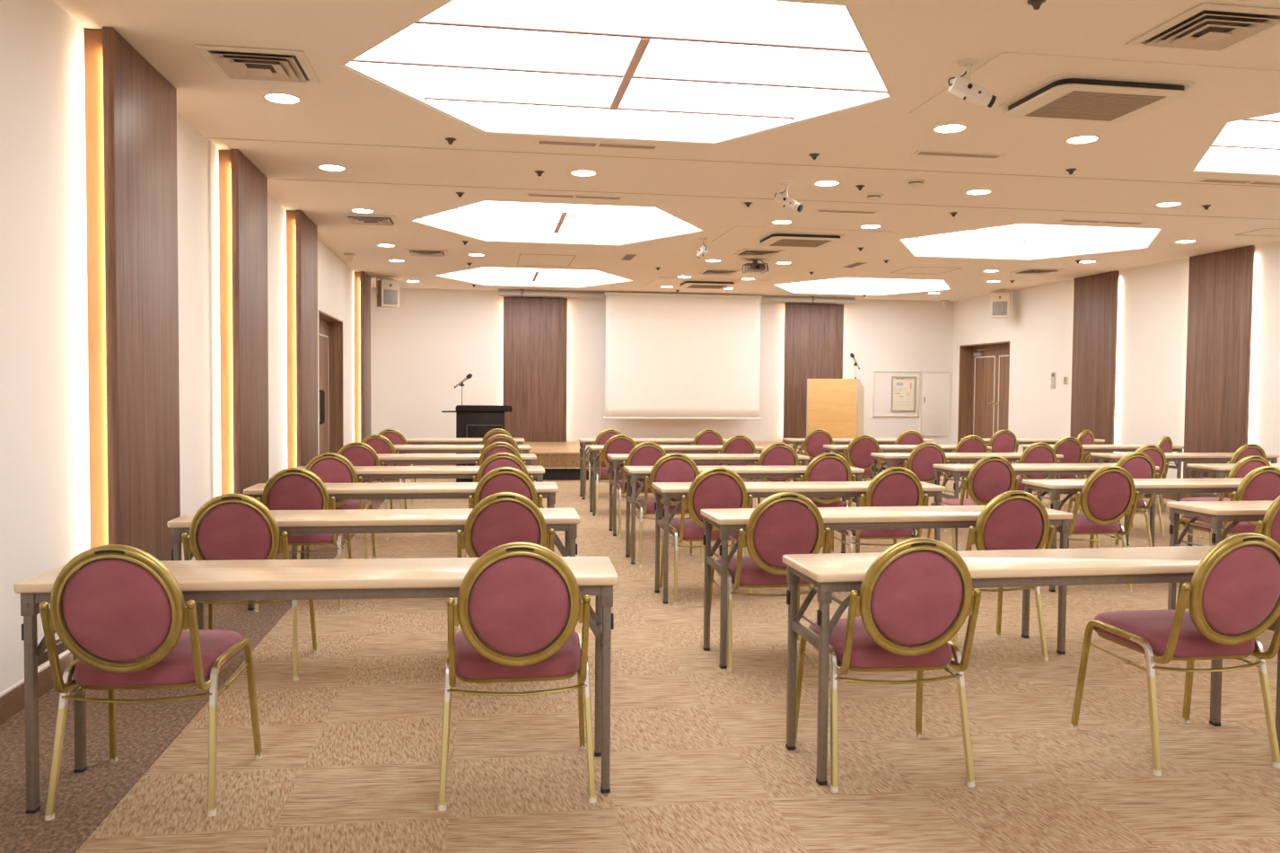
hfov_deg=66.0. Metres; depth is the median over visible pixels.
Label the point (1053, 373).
wall switch
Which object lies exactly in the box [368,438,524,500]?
folding table
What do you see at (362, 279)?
wall panel
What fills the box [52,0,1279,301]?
ceiling
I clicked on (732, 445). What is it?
cushion
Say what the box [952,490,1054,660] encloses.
banquet chair
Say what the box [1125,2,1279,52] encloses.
ceiling vent
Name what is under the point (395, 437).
cushion
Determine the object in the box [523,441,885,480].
stage
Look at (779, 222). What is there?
recessed light
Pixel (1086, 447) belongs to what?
folding table
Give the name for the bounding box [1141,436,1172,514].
banquet chair
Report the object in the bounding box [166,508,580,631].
folding table
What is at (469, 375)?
microphone
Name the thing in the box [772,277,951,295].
ceiling light
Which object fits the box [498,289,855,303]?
rail
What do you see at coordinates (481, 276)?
ceiling light
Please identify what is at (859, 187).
sprinkler
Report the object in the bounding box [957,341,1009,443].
door
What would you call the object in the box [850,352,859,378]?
microphone
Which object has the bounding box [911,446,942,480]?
cushion
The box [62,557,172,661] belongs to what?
cushion
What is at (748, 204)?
sprinkler
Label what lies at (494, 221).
ceiling light
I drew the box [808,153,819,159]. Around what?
sprinkler
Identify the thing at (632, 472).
folding table
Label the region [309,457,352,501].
cushion
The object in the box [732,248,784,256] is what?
ceiling vent
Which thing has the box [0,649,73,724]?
baseboard
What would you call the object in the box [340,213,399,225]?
ceiling vent
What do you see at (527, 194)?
ceiling vent
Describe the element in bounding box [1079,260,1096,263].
recessed light
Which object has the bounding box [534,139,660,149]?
ceiling vent
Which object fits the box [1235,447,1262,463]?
cushion
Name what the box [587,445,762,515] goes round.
folding table
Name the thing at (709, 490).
cushion
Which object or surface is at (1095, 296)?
wall panel
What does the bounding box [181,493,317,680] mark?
banquet chair
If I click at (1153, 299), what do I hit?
wall
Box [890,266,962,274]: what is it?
trim
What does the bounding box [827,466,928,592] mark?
banquet chair
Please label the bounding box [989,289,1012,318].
loudspeaker
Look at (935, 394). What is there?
door
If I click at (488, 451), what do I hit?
cushion
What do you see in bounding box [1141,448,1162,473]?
cushion
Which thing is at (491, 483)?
cushion
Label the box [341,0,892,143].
ceiling light
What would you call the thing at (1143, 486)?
folding table
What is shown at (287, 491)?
cushion
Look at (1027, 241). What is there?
ceiling light
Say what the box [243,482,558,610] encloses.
folding table
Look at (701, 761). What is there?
floor
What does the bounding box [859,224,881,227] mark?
recessed light
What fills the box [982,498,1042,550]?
cushion
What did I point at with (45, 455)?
wall
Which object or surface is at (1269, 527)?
banquet chair
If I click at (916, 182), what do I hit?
ceiling detector
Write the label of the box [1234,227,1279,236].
trim
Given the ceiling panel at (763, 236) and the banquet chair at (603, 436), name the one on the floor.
the banquet chair at (603, 436)
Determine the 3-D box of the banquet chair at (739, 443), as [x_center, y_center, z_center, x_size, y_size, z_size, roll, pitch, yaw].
[0.965,0.493,10.311,0.507,0.835,0.598,0,2,-9]
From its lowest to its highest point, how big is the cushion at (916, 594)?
0.322 m
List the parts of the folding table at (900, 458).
leg, rail, frame rail, leg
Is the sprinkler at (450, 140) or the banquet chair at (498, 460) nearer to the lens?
the sprinkler at (450, 140)
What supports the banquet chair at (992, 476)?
on the floor
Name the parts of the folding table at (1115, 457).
rail, frame rail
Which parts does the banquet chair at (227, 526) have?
leg, frame, leg, leg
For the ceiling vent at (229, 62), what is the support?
in the ceiling
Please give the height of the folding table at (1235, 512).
0.700 m
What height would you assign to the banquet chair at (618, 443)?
0.835 m
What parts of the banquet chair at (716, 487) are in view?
leg, leg, seat, frame, leg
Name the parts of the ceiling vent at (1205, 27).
plate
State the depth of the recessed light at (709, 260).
12.41 m
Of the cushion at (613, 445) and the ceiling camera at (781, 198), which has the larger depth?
the cushion at (613, 445)
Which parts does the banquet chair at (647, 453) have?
leg, leg, seat, frame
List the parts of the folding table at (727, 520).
leg, rail, leg, frame rail, leg, leg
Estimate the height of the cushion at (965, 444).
0.322 m
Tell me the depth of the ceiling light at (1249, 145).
6.69 m
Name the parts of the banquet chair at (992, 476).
leg, leg, seat, frame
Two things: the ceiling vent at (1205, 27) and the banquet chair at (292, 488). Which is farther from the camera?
the banquet chair at (292, 488)
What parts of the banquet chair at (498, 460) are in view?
frame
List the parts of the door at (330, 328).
pull handle, pull handle, inlay trim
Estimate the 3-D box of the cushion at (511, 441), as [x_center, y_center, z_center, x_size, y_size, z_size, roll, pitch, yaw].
[-1.383,0.268,9.794,0.303,0.322,0.105,0,2,-9]
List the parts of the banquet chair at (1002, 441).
frame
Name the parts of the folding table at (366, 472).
leg, leg, frame rail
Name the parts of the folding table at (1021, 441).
frame rail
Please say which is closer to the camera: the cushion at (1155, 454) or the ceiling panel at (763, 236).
the cushion at (1155, 454)
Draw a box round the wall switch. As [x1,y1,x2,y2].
[1051,371,1055,387]
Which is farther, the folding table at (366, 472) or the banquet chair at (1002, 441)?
the banquet chair at (1002, 441)
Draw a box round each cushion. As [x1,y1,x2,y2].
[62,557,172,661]
[197,501,271,560]
[267,473,323,509]
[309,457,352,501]
[341,446,376,482]
[364,438,392,465]
[381,431,403,444]
[467,554,569,655]
[471,499,540,557]
[479,473,531,501]
[481,456,523,478]
[482,446,516,461]
[484,431,507,443]
[487,438,515,447]
[596,431,617,445]
[605,438,633,468]
[630,446,663,482]
[654,457,694,500]
[692,473,742,521]
[695,431,720,445]
[724,438,753,465]
[753,499,816,567]
[762,447,795,482]
[806,431,830,457]
[808,456,847,499]
[850,438,876,467]
[870,473,918,506]
[870,549,962,645]
[898,432,921,444]
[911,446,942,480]
[958,438,984,464]
[972,460,1010,502]
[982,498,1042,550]
[991,432,1014,452]
[1023,446,1052,479]
[1055,439,1080,463]
[1079,432,1092,455]
[1087,471,1130,519]
[1121,456,1151,478]
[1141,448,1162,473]
[1159,439,1170,462]
[1201,543,1279,634]
[1234,459,1265,478]
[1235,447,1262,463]
[1242,471,1279,500]
[1271,508,1279,544]
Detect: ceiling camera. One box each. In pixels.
[696,237,709,257]
[774,182,803,211]
[947,58,996,107]
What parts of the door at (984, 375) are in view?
inlay trim, inlay trim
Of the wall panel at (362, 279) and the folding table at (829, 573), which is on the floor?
the folding table at (829, 573)
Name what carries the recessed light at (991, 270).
in the ceiling
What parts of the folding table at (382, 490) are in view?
leg, frame rail, leg, leg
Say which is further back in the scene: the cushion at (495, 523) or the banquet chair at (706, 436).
the banquet chair at (706, 436)
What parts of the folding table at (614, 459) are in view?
leg, leg, frame rail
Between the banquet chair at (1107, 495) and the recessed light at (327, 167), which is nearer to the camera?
the banquet chair at (1107, 495)
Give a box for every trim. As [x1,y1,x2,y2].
[205,137,1279,187]
[208,140,218,499]
[267,178,1279,219]
[517,254,576,266]
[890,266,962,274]
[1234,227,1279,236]
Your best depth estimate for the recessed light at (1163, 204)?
8.45 m
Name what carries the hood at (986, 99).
attached to the ceiling camera at (960, 87)
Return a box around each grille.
[383,289,397,305]
[686,284,727,289]
[769,238,830,246]
[991,301,1007,315]
[1025,90,1166,121]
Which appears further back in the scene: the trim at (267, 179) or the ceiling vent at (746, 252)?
the ceiling vent at (746, 252)
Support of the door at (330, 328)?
in the wall at (45, 455)
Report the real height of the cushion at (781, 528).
0.322 m
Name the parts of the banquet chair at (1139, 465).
leg, leg, seat, leg, frame, leg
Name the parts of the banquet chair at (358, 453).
frame, leg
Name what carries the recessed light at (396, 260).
in the ceiling
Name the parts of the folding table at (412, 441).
frame rail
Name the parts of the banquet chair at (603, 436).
leg, leg, seat, frame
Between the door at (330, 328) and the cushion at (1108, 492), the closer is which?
the cushion at (1108, 492)
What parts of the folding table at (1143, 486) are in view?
rail, spreader rod, leg, frame rail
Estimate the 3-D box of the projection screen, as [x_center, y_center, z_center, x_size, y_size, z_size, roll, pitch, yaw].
[0.731,-1.177,16.580,2.704,2.106,0.076,0,2,-9]
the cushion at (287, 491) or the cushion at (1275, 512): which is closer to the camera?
the cushion at (1275, 512)
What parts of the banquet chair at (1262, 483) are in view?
leg, rail, leg, seat, frame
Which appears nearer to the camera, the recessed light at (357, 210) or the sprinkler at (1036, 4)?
the sprinkler at (1036, 4)
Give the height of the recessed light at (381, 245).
0.006 m
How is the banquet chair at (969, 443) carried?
on the floor
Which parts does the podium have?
panel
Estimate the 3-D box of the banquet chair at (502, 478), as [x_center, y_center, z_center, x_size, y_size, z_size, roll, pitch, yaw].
[-0.823,0.640,5.991,0.507,0.835,0.598,0,2,-9]
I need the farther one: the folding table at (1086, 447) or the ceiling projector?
the ceiling projector
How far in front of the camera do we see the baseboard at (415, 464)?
16.41 m
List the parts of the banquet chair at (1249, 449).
frame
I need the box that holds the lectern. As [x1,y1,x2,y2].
[441,404,512,482]
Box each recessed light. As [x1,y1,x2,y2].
[263,92,301,104]
[317,164,346,171]
[351,208,374,212]
[376,244,395,246]
[388,259,404,262]
[468,253,484,255]
[569,169,596,175]
[705,259,721,262]
[771,219,792,224]
[775,261,791,263]
[813,180,839,185]
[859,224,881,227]
[932,122,967,132]
[965,189,991,194]
[982,269,999,271]
[1064,134,1099,143]
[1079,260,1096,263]
[1155,201,1182,206]
[1174,239,1196,243]
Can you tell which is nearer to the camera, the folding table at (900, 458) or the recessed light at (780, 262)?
the folding table at (900, 458)
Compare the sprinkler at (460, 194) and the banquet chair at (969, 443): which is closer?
the sprinkler at (460, 194)
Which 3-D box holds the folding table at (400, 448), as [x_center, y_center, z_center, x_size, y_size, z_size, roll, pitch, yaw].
[-2.020,0.546,10.015,1.800,0.700,0.385,0,2,-9]
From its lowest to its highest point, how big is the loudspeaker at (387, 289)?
0.445 m
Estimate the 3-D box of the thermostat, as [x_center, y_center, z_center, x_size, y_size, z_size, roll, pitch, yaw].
[6.164,-0.668,14.265,0.027,0.110,0.100,0,2,-9]
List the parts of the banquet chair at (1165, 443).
leg, frame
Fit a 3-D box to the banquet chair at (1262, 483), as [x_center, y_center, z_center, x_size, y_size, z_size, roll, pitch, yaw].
[3.968,0.659,6.599,0.507,0.835,0.598,0,2,-9]
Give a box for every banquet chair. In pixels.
[38,543,262,820]
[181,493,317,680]
[254,467,351,612]
[297,452,376,559]
[337,441,393,540]
[360,434,406,508]
[368,429,416,503]
[437,542,596,811]
[454,491,554,633]
[464,466,543,557]
[472,452,533,499]
[474,441,526,465]
[478,428,512,444]
[479,434,522,453]
[585,429,624,500]
[592,434,640,516]
[612,441,672,536]
[629,452,704,566]
[659,466,752,604]
[690,429,724,465]
[702,491,830,671]
[717,434,758,507]
[743,442,801,482]
[795,537,981,792]
[796,429,835,478]
[799,452,855,552]
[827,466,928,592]
[842,434,882,481]
[876,429,924,470]
[903,441,949,532]
[926,435,990,505]
[927,455,1018,550]
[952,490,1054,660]
[964,429,1018,477]
[1012,442,1059,503]
[1020,436,1086,513]
[1032,429,1095,496]
[1056,464,1139,594]
[1067,451,1158,547]
[1069,532,1279,775]
[1114,444,1168,535]
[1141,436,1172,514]
[1175,495,1279,607]
[1177,465,1279,540]
[1180,455,1271,545]
[1181,443,1266,525]
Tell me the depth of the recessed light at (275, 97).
5.57 m
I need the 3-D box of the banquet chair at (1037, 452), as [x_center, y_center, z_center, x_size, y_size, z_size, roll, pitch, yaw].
[3.637,0.552,9.359,0.507,0.835,0.598,0,2,-9]
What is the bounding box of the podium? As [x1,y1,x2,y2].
[806,378,864,438]
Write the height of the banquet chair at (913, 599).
0.835 m
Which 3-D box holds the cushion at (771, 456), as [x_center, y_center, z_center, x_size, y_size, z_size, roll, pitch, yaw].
[1.214,0.332,8.678,0.303,0.322,0.105,0,2,-9]
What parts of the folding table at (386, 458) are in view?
frame rail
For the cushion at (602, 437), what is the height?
0.322 m
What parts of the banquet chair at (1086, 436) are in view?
frame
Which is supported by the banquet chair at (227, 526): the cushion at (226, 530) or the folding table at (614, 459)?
the cushion at (226, 530)
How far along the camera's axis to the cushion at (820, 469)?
7.30 m
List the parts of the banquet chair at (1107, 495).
seat, leg, frame, leg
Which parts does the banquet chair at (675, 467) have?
leg, leg, seat, frame, leg, leg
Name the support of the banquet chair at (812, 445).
on the floor
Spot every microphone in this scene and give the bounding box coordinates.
[454,373,472,404]
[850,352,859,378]
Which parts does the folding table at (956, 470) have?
leg, rail, leg, frame rail, leg, leg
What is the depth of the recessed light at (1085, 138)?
6.32 m
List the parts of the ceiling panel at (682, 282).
panel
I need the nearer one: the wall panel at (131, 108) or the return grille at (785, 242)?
the wall panel at (131, 108)
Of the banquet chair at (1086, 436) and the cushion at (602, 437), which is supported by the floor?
the banquet chair at (1086, 436)
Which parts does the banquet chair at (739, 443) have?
frame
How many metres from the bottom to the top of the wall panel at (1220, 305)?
2.917 m
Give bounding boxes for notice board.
[872,370,920,416]
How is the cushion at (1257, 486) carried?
on the banquet chair at (1262, 483)
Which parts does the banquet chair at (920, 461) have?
frame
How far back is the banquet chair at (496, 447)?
8.34 m
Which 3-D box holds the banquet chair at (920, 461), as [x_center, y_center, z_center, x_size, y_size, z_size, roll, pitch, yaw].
[2.569,0.548,9.213,0.507,0.835,0.598,0,2,-9]
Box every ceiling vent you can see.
[193,43,320,83]
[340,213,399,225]
[403,248,448,256]
[524,192,624,200]
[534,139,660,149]
[620,254,637,260]
[697,269,741,275]
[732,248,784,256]
[813,209,880,213]
[841,262,867,267]
[911,149,1006,158]
[1009,268,1064,274]
[1055,219,1148,224]
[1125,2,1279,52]
[1192,177,1279,185]
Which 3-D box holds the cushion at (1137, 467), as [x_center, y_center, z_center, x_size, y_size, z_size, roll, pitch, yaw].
[3.873,0.391,7.744,0.303,0.322,0.105,0,2,-9]
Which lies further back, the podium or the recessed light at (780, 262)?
the podium
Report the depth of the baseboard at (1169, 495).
12.09 m
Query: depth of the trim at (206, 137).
7.02 m
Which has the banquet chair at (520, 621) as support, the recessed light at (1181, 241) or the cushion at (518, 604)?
the cushion at (518, 604)
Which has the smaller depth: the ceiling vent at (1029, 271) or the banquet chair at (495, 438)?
the banquet chair at (495, 438)
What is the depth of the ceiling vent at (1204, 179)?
7.53 m
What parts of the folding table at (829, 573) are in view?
leg, rail, pivot rod, leg, spreader rod, frame rail, leg, leg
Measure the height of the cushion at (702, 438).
0.322 m
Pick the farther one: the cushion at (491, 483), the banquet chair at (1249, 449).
the banquet chair at (1249, 449)
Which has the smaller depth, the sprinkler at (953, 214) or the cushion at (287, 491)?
the cushion at (287, 491)
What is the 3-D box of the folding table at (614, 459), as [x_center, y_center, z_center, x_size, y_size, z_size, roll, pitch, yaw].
[0.613,0.609,8.943,1.800,0.700,0.385,0,2,-8]
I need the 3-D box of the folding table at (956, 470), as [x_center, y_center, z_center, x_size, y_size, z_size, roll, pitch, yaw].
[3.314,0.666,8.069,1.800,0.700,0.385,0,2,-10]
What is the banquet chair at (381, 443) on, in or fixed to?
on the floor
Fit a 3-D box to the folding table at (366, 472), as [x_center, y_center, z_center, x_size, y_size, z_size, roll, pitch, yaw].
[-1.611,0.654,7.241,1.800,0.700,0.385,0,2,-9]
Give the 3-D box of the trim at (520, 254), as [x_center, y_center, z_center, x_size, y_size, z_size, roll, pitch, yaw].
[-1.209,-2.114,12.569,0.680,0.004,1.150,0,2,-9]
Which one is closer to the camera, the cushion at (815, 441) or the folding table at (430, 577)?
the folding table at (430, 577)
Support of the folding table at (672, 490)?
on the floor
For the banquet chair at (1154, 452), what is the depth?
8.85 m
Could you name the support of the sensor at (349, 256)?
attached to the ceiling
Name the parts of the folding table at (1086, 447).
frame rail, leg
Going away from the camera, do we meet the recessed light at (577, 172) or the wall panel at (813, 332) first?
the recessed light at (577, 172)
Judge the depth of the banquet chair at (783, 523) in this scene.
4.46 m
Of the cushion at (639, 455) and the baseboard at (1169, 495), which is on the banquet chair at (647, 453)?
the cushion at (639, 455)
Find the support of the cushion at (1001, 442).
on the banquet chair at (1002, 441)
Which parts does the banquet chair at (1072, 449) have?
seat, frame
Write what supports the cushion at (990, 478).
on the banquet chair at (992, 476)
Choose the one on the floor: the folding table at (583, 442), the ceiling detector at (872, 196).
the folding table at (583, 442)
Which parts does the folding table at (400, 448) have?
frame rail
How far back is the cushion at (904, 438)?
11.70 m
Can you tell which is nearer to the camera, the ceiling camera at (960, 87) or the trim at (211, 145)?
the ceiling camera at (960, 87)
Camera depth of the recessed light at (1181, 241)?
10.48 m
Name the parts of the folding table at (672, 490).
leg, leg, frame rail, leg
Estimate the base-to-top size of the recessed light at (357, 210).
0.006 m
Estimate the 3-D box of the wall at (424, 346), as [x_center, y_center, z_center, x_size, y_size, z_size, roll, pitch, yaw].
[0.625,-0.834,17.109,10.717,2.970,0.200,0,2,-9]
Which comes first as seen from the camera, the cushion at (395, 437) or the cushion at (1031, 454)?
the cushion at (1031, 454)
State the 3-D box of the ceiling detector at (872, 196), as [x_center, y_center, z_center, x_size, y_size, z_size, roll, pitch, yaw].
[1.946,-1.902,8.188,0.150,0.042,0.150,0,2,-9]
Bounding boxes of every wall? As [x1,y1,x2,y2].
[0,0,372,692]
[372,287,952,444]
[949,241,1279,478]
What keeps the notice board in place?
attached to the wall at (424, 346)
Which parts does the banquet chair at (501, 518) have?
leg, frame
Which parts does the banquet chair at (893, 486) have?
leg, leg, seat, frame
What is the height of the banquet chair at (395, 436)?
0.835 m
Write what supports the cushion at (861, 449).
on the banquet chair at (859, 450)
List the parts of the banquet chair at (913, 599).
leg, leg, seat, frame, leg, leg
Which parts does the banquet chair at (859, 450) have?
frame, seat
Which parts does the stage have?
frame, panel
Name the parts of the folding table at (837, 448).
frame rail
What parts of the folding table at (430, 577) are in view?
leg, leg, frame rail, leg, leg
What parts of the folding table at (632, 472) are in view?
leg, leg, frame rail, leg, leg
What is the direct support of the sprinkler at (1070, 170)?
attached to the ceiling
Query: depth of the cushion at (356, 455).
8.16 m
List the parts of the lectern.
panel molding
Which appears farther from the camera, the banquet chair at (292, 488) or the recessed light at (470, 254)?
the recessed light at (470, 254)
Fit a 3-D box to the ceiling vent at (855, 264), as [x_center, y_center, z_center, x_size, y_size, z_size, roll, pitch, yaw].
[2.767,-2.082,12.719,0.140,0.008,0.520,0,2,-9]
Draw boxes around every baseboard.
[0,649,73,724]
[414,464,455,464]
[948,462,1182,499]
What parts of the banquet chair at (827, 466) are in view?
seat, frame, leg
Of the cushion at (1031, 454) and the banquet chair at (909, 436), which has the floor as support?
the banquet chair at (909, 436)
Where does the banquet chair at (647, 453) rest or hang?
on the floor
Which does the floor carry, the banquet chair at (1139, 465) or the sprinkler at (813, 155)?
the banquet chair at (1139, 465)
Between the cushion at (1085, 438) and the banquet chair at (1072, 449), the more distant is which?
the cushion at (1085, 438)
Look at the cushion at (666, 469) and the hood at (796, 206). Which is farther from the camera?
the hood at (796, 206)
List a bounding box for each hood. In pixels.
[793,202,799,210]
[981,92,992,106]
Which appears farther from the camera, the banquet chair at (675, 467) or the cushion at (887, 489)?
the banquet chair at (675, 467)
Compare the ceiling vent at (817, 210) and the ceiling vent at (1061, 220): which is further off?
the ceiling vent at (1061, 220)
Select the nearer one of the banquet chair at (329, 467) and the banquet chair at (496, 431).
the banquet chair at (329, 467)
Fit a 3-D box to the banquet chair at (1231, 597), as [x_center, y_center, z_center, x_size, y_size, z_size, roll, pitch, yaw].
[1.957,0.757,3.533,0.507,0.835,0.598,0,2,-10]
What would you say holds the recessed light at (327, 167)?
in the ceiling
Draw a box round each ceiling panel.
[647,276,769,289]
[711,226,894,247]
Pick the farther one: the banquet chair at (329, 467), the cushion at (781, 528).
the banquet chair at (329, 467)
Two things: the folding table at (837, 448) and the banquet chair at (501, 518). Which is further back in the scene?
the folding table at (837, 448)
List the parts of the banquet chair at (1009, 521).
leg, leg, frame, leg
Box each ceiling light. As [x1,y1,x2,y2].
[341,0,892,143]
[412,201,702,245]
[437,267,632,287]
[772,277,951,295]
[899,223,1162,259]
[1192,113,1279,175]
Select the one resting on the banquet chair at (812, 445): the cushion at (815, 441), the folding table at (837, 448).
the cushion at (815, 441)
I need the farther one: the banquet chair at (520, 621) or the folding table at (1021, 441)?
the folding table at (1021, 441)
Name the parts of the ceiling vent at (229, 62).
plate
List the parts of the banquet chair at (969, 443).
frame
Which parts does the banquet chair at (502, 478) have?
frame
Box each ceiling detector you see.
[865,192,883,200]
[905,178,925,186]
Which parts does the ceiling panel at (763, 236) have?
panel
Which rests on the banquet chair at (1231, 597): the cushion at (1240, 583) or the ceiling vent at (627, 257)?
the cushion at (1240, 583)
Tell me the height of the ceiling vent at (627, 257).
0.008 m
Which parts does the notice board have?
notice frame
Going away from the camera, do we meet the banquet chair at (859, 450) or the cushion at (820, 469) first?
the cushion at (820, 469)
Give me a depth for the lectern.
12.95 m
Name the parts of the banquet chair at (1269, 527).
leg, frame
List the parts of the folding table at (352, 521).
leg, leg, frame rail, leg, leg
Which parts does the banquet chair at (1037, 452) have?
seat, frame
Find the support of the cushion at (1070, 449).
on the banquet chair at (1072, 449)
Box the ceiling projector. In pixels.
[742,259,768,273]
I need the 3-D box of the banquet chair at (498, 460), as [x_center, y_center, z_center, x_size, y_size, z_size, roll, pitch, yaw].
[-1.017,0.590,7.275,0.507,0.835,0.598,0,2,-9]
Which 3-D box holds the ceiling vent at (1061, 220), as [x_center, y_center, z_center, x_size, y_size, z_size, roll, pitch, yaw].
[4.384,-1.942,9.353,0.880,0.006,0.110,0,2,-9]
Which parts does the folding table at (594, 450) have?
leg, leg, frame rail, leg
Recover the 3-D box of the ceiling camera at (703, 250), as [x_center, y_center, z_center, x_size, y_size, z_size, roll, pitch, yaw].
[0.677,-1.929,10.638,0.105,0.195,0.244,0,2,-9]
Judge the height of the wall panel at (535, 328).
2.415 m
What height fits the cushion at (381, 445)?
0.322 m
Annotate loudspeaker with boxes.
[376,276,399,307]
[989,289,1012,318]
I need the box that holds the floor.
[0,463,1279,852]
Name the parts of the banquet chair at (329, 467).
leg, leg, frame, seat, leg, leg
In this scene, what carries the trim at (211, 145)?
attached to the wall at (45, 455)
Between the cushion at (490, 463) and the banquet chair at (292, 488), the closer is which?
the banquet chair at (292, 488)
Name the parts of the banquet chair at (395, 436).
frame, seat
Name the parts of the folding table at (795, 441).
frame rail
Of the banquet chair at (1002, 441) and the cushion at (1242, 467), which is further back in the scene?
the banquet chair at (1002, 441)
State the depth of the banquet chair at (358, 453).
8.17 m
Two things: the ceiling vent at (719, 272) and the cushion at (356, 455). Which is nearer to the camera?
the cushion at (356, 455)
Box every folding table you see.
[14,556,618,813]
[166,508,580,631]
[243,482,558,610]
[291,465,544,559]
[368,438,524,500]
[376,453,536,482]
[393,444,531,465]
[578,438,727,499]
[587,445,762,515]
[606,453,809,535]
[623,464,864,564]
[652,481,945,603]
[700,505,1073,668]
[782,545,1279,785]
[783,438,931,453]
[823,444,991,456]
[870,452,1063,506]
[932,463,1159,551]
[960,438,1104,490]
[1021,444,1183,504]
[1022,478,1243,591]
[1090,452,1279,463]
[1166,499,1274,609]
[1186,463,1279,545]
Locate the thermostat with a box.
[1063,376,1069,384]
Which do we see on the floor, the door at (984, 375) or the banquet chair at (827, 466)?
the banquet chair at (827, 466)
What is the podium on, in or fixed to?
on the stage
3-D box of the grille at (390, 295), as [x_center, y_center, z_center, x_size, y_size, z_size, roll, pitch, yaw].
[-3.662,-1.901,14.477,0.220,0.215,0.007,-1,3,-39]
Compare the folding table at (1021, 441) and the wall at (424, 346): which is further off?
the wall at (424, 346)
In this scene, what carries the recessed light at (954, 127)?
in the ceiling
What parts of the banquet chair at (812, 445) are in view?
frame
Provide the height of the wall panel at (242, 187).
2.917 m
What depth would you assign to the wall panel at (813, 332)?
17.23 m
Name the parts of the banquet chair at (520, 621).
leg, leg, seat, frame, rail, leg, leg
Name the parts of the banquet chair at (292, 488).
leg, frame, seat, leg, leg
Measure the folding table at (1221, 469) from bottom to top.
0.700 m
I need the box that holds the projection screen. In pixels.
[603,291,762,419]
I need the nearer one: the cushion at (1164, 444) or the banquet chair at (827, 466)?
the banquet chair at (827, 466)
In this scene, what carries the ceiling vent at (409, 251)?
in the ceiling
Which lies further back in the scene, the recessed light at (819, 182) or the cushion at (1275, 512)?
the recessed light at (819, 182)
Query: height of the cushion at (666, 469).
0.322 m
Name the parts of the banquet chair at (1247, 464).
seat, leg, frame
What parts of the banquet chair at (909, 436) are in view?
seat, frame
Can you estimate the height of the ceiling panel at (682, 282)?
0.072 m
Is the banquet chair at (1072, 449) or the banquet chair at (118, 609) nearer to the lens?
the banquet chair at (118, 609)
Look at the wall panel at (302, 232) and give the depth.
9.21 m
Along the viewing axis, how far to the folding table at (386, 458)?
8.46 m
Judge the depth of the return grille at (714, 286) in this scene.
14.91 m
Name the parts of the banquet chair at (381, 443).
frame, leg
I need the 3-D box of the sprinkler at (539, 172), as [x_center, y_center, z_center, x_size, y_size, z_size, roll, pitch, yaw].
[-0.756,-1.899,7.415,0.076,0.037,0.076,0,2,-9]
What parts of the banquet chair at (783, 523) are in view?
leg, leg, seat, frame, leg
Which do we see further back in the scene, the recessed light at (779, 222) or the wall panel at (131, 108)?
the recessed light at (779, 222)
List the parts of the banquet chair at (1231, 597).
leg, rail, leg, seat, leg, frame, leg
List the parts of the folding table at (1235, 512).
leg, pivot rod, rail, spreader rod, leg, frame rail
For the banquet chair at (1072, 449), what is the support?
on the floor
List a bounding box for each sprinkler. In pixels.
[444,137,455,144]
[455,192,464,197]
[534,170,544,176]
[744,201,752,207]
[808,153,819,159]
[855,184,864,190]
[949,211,957,217]
[1026,0,1046,9]
[1065,168,1076,175]
[1201,204,1211,210]
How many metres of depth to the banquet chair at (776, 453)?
8.64 m
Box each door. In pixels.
[318,309,343,454]
[920,370,951,436]
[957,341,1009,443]
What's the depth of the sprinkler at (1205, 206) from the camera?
8.51 m
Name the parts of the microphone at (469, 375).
handle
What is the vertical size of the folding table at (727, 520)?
0.700 m
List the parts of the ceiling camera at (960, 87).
stem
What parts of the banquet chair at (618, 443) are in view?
leg, seat, frame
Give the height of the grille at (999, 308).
0.215 m
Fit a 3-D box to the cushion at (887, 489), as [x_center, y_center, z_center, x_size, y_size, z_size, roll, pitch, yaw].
[1.546,0.436,6.009,0.303,0.322,0.105,0,2,-9]
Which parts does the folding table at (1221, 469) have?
leg, rail, frame rail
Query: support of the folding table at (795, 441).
on the floor
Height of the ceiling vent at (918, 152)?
0.006 m
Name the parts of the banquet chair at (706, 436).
seat, frame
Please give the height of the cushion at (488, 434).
0.322 m
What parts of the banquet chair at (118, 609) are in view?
leg, leg, frame, seat, leg, rail, leg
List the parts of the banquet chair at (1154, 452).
frame, leg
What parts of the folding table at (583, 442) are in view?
leg, leg, frame rail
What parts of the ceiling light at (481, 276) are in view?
frame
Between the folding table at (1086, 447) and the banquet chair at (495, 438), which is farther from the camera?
the folding table at (1086, 447)
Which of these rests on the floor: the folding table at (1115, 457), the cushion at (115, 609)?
the folding table at (1115, 457)
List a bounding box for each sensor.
[343,253,354,263]
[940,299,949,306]
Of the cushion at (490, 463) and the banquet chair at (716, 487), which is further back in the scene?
the cushion at (490, 463)
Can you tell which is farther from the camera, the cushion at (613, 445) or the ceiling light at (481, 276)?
the ceiling light at (481, 276)

